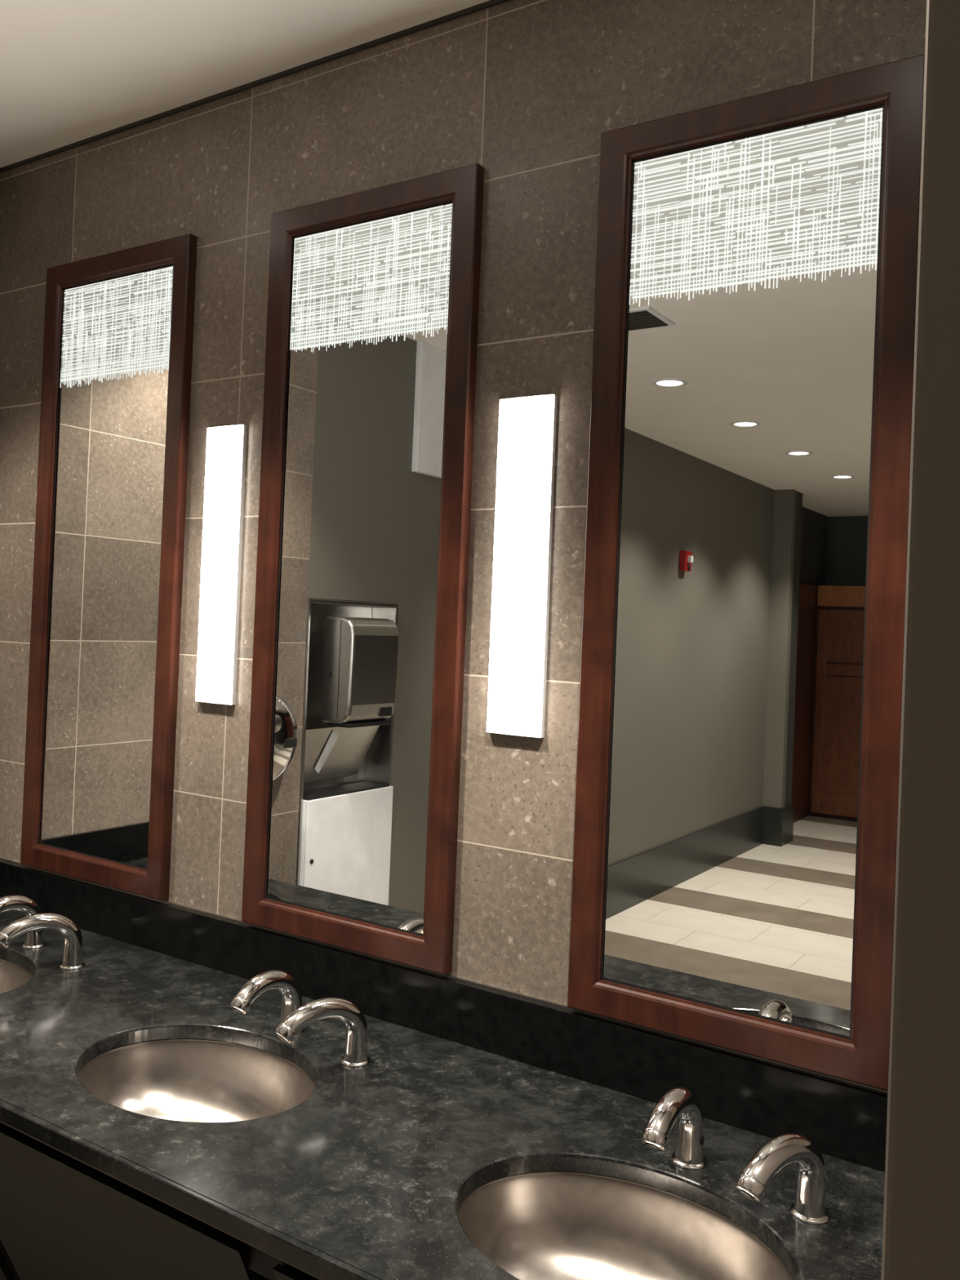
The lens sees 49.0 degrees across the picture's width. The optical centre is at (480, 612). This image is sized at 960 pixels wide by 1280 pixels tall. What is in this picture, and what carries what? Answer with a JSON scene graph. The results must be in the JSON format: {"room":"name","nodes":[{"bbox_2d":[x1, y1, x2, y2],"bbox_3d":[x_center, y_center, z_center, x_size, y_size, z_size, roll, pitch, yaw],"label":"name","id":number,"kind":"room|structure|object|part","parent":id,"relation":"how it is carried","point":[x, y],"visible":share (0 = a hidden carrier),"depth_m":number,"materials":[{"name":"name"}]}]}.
{"room":"public restroom","nodes":[
{"label":"public restroom","id":0,"kind":"room"},
{"bbox_2d":[0,172,1,195],"bbox_3d":[-1.814,0.201,2.341,0.300,2.824,1.294,2,-1,33],"label":"wall","id":1,"kind":"structure","parent":0,"point":[0,172],"depth_m":2.82,"materials":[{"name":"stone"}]},
{"bbox_2d":[0,0,489,167],"bbox_3d":[-1.908,-1.312,-1.956,4.740,0.100,8.898,2,-1,33],"label":"ceiling","id":2,"kind":"structure","parent":0,"point":[72,71],"depth_m":2.18,"materials":[{"name":"paint"}]},
{"bbox_2d":[0,0,926,1005],"bbox_3d":[0.426,0.284,1.717,4.740,2.824,0.100,2,-1,33],"label":"wall","id":3,"kind":"structure","parent":0,"point":[526,92],"depth_m":1.97,"materials":[{"name":"tile"}]},
{"bbox_2d":[20,233,197,900],"bbox_3d":[-0.897,-0.111,2.515,0.523,1.499,0.025,2,-1,33],"label":"vanity mirror","id":4,"kind":"object","parent":3,"relation":"attached to","point":[114,431],"depth_m":2.50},
{"bbox_2d":[195,424,247,705],"bbox_3d":[-0.568,-0.104,2.307,0.112,0.607,0.015,2,-1,33],"label":"wall sconce","id":5,"kind":"object","parent":3,"relation":"attached to","point":[226,446],"visible":1,"depth_m":2.30,"materials":[{"name":"white glass"}]},
{"bbox_2d":[231,424,247,705],"bbox_3d":[-0.521,-0.103,2.279,0.001,0.607,0.010,2,-1,33],"label":"wall light","id":6,"kind":"object","parent":5,"relation":"on","point":[242,429],"depth_m":2.28,"materials":[{"name":"white plastic"}]},
{"bbox_2d":[0,0,510,172],"bbox_3d":[-0.241,-1.147,2.139,2.483,0.009,0.006,2,-1,33],"label":"trim","id":7,"kind":"structure","parent":3,"relation":"attached to","point":[490,3],"depth_m":2.27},
{"bbox_2d":[241,163,484,974],"bbox_3d":[-0.248,-0.090,2.093,0.523,1.499,0.025,2,-1,33],"label":"vanity mirror","id":8,"kind":"object","parent":3,"relation":"attached to","point":[351,833],"depth_m":2.08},
{"bbox_2d":[485,393,557,737],"bbox_3d":[0.074,-0.083,1.890,0.114,0.607,0.015,2,-1,33],"label":"wall sconce","id":9,"kind":"object","parent":3,"relation":"attached to","point":[526,456],"visible":1,"depth_m":1.88,"materials":[{"name":"white glass"}]},
{"bbox_2d":[485,731,540,737],"bbox_3d":[0.062,0.219,1.887,0.112,0.001,0.014,2,-1,33],"label":"wall light","id":10,"kind":"object","parent":9,"relation":"on","point":[529,734],"depth_m":1.87,"materials":[{"name":"white plastic"}]},
{"bbox_2d":[499,393,554,399],"bbox_3d":[0.086,-0.386,1.894,0.112,0.001,0.014,2,-1,33],"label":"wall light","id":11,"kind":"object","parent":9,"relation":"on","point":[546,397],"depth_m":1.88,"materials":[{"name":"white plastic"}]},
{"bbox_2d":[540,394,557,737],"bbox_3d":[0.122,-0.082,1.861,0.001,0.607,0.010,2,-1,33],"label":"wall light","id":12,"kind":"object","parent":9,"relation":"on","point":[551,400],"depth_m":1.86,"materials":[{"name":"white plastic"}]},
{"bbox_2d":[567,53,924,1091],"bbox_3d":[0.403,-0.068,1.670,0.523,1.499,0.025,2,-1,33],"label":"vanity mirror","id":13,"kind":"object","parent":3,"relation":"attached to","point":[740,702],"depth_m":1.65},
{"bbox_2d":[880,0,959,1279],"bbox_3d":[0.577,0.283,1.064,0.137,2.824,0.830,2,-1,33],"label":"wall","id":14,"kind":"structure","parent":0,"point":[921,1234],"depth_m":0.74,"materials":[{"name":"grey paint"}]},
{"bbox_3d":[-2.025,1.609,-1.988,4.740,0.100,8.898,2,-1,33],"label":"floor","id":15,"kind":"structure","parent":0,"visible":0},
{"bbox_2d":[0,1122,319,1279],"bbox_3d":[-0.508,1.226,1.846,2.465,0.868,0.622,2,-1,33],"label":"vanity cabinet","id":16,"kind":"object","parent":15,"relation":"on","point":[62,1217],"visible":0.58,"depth_m":1.59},
{"bbox_3d":[-1.199,1.108,2.107,0.720,0.616,0.303,2,-1,33],"label":"knee panel","id":17,"kind":"part","parent":16,"relation":"part of","materials":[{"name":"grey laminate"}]},
{"bbox_3d":[-0.544,1.130,1.682,0.720,0.616,0.303,2,-1,33],"label":"knee panel","id":18,"kind":"part","parent":16,"relation":"part of","materials":[{"name":"grey laminate"}]},
{"bbox_3d":[-0.395,1.320,2.026,2.465,0.696,0.190,2,-1,33],"label":"panel","id":19,"kind":"part","parent":16,"relation":"part of","materials":[{"name":"laminate"}]},
{"bbox_3d":[0.109,1.151,1.258,0.720,0.616,0.303,2,-1,33],"label":"knee panel","id":20,"kind":"part","parent":16,"relation":"part of","materials":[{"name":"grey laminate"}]},
{"bbox_2d":[0,857,888,1279],"bbox_3d":[-0.493,0.724,1.846,2.479,0.139,0.653,2,-1,33],"label":"countertop","id":21,"kind":"structure","parent":16,"relation":"on","point":[466,1086],"depth_m":1.63,"materials":[{"name":"black stone"}]},
{"bbox_2d":[0,958,32,993],"bbox_3d":[-1.135,0.850,2.193,0.499,0.159,0.379,2,-1,33],"label":"undermount sink","id":22,"kind":"object","parent":21,"relation":"in","point":[13,975],"visible":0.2,"depth_m":2.33,"materials":[{"name":"metal"}]},
{"bbox_2d":[0,894,46,948],"bbox_3d":[-1.036,0.687,2.322,0.052,0.125,0.176,2,-1,33],"label":"faucet","id":23,"kind":"object","parent":21,"relation":"on","point":[25,905],"visible":0.82,"depth_m":2.35,"materials":[{"name":"silver metal"}]},
{"bbox_2d":[0,912,84,969],"bbox_3d":[-0.917,0.691,2.203,0.186,0.123,0.052,3,-1,-42],"label":"faucet","id":24,"kind":"object","parent":21,"relation":"on","point":[70,931],"visible":1,"depth_m":2.21,"materials":[{"name":"silver metal"}]},
{"bbox_2d":[77,1038,315,1122],"bbox_3d":[-0.480,0.872,1.768,0.499,0.159,0.379,2,-1,33],"label":"undermount sink","id":25,"kind":"object","parent":21,"relation":"in","point":[194,1080],"visible":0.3,"depth_m":1.91,"materials":[{"name":"metal"}]},
{"bbox_2d":[229,969,305,1034],"bbox_3d":[-0.381,0.708,1.897,0.052,0.125,0.176,2,-1,33],"label":"faucet","id":26,"kind":"object","parent":21,"relation":"on","point":[282,981],"visible":0.7,"depth_m":1.89,"materials":[{"name":"silver metal"}]},
{"bbox_2d":[231,1007,242,1013],"bbox_3d":[-0.422,0.693,1.833,0.021,0.015,0.017,2,-1,33],"label":"outlet","id":27,"kind":"object","parent":26,"relation":"attached to","point":[239,1010],"depth_m":1.83,"materials":[{"name":"silver metal"}]},
{"bbox_2d":[275,997,370,1067],"bbox_3d":[-0.263,0.713,1.777,0.186,0.123,0.052,3,-1,-42],"label":"soap dispenser","id":28,"kind":"object","parent":21,"relation":"on","point":[355,1055],"visible":1,"depth_m":1.78,"materials":[{"name":"silver metal"}]},
{"bbox_2d":[276,1034,287,1042],"bbox_3d":[-0.324,0.696,1.722,0.016,0.016,0.021,3,-1,-42],"label":"outlet","id":29,"kind":"object","parent":28,"relation":"attached to","point":[283,1037],"depth_m":1.71,"materials":[{"name":"silver metal"}]},
{"bbox_2d":[457,1171,791,1279],"bbox_3d":[0.173,0.893,1.344,0.499,0.159,0.379,2,-1,33],"label":"undermount sink","id":30,"kind":"object","parent":21,"relation":"in","point":[540,1225],"visible":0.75,"depth_m":1.49,"materials":[{"name":"metal"}]},
{"bbox_2d":[640,1086,707,1170],"bbox_3d":[0.272,0.730,1.472,0.052,0.125,0.176,2,-1,33],"label":"faucet","id":31,"kind":"object","parent":21,"relation":"on","point":[681,1103],"visible":1,"depth_m":1.49,"materials":[{"name":"silver metal"}]},
{"bbox_2d":[644,1142,659,1151],"bbox_3d":[0.231,0.714,1.408,0.021,0.015,0.017,2,-1,33],"label":"outlet","id":32,"kind":"object","parent":31,"relation":"attached to","point":[655,1146],"depth_m":1.40,"materials":[{"name":"silver metal"}]},
{"bbox_2d":[735,1133,830,1224],"bbox_3d":[0.390,0.734,1.353,0.186,0.123,0.052,3,-1,-42],"label":"soap dispenser","id":33,"kind":"object","parent":21,"relation":"on","point":[809,1206],"visible":1,"depth_m":1.36,"materials":[{"name":"silver metal"}]},
{"bbox_2d":[739,1189,755,1200],"bbox_3d":[0.329,0.718,1.298,0.016,0.016,0.021,3,-1,-42],"label":"outlet","id":34,"kind":"object","parent":33,"relation":"attached to","point":[749,1193],"depth_m":1.29,"materials":[{"name":"silver metal"}]}
]}

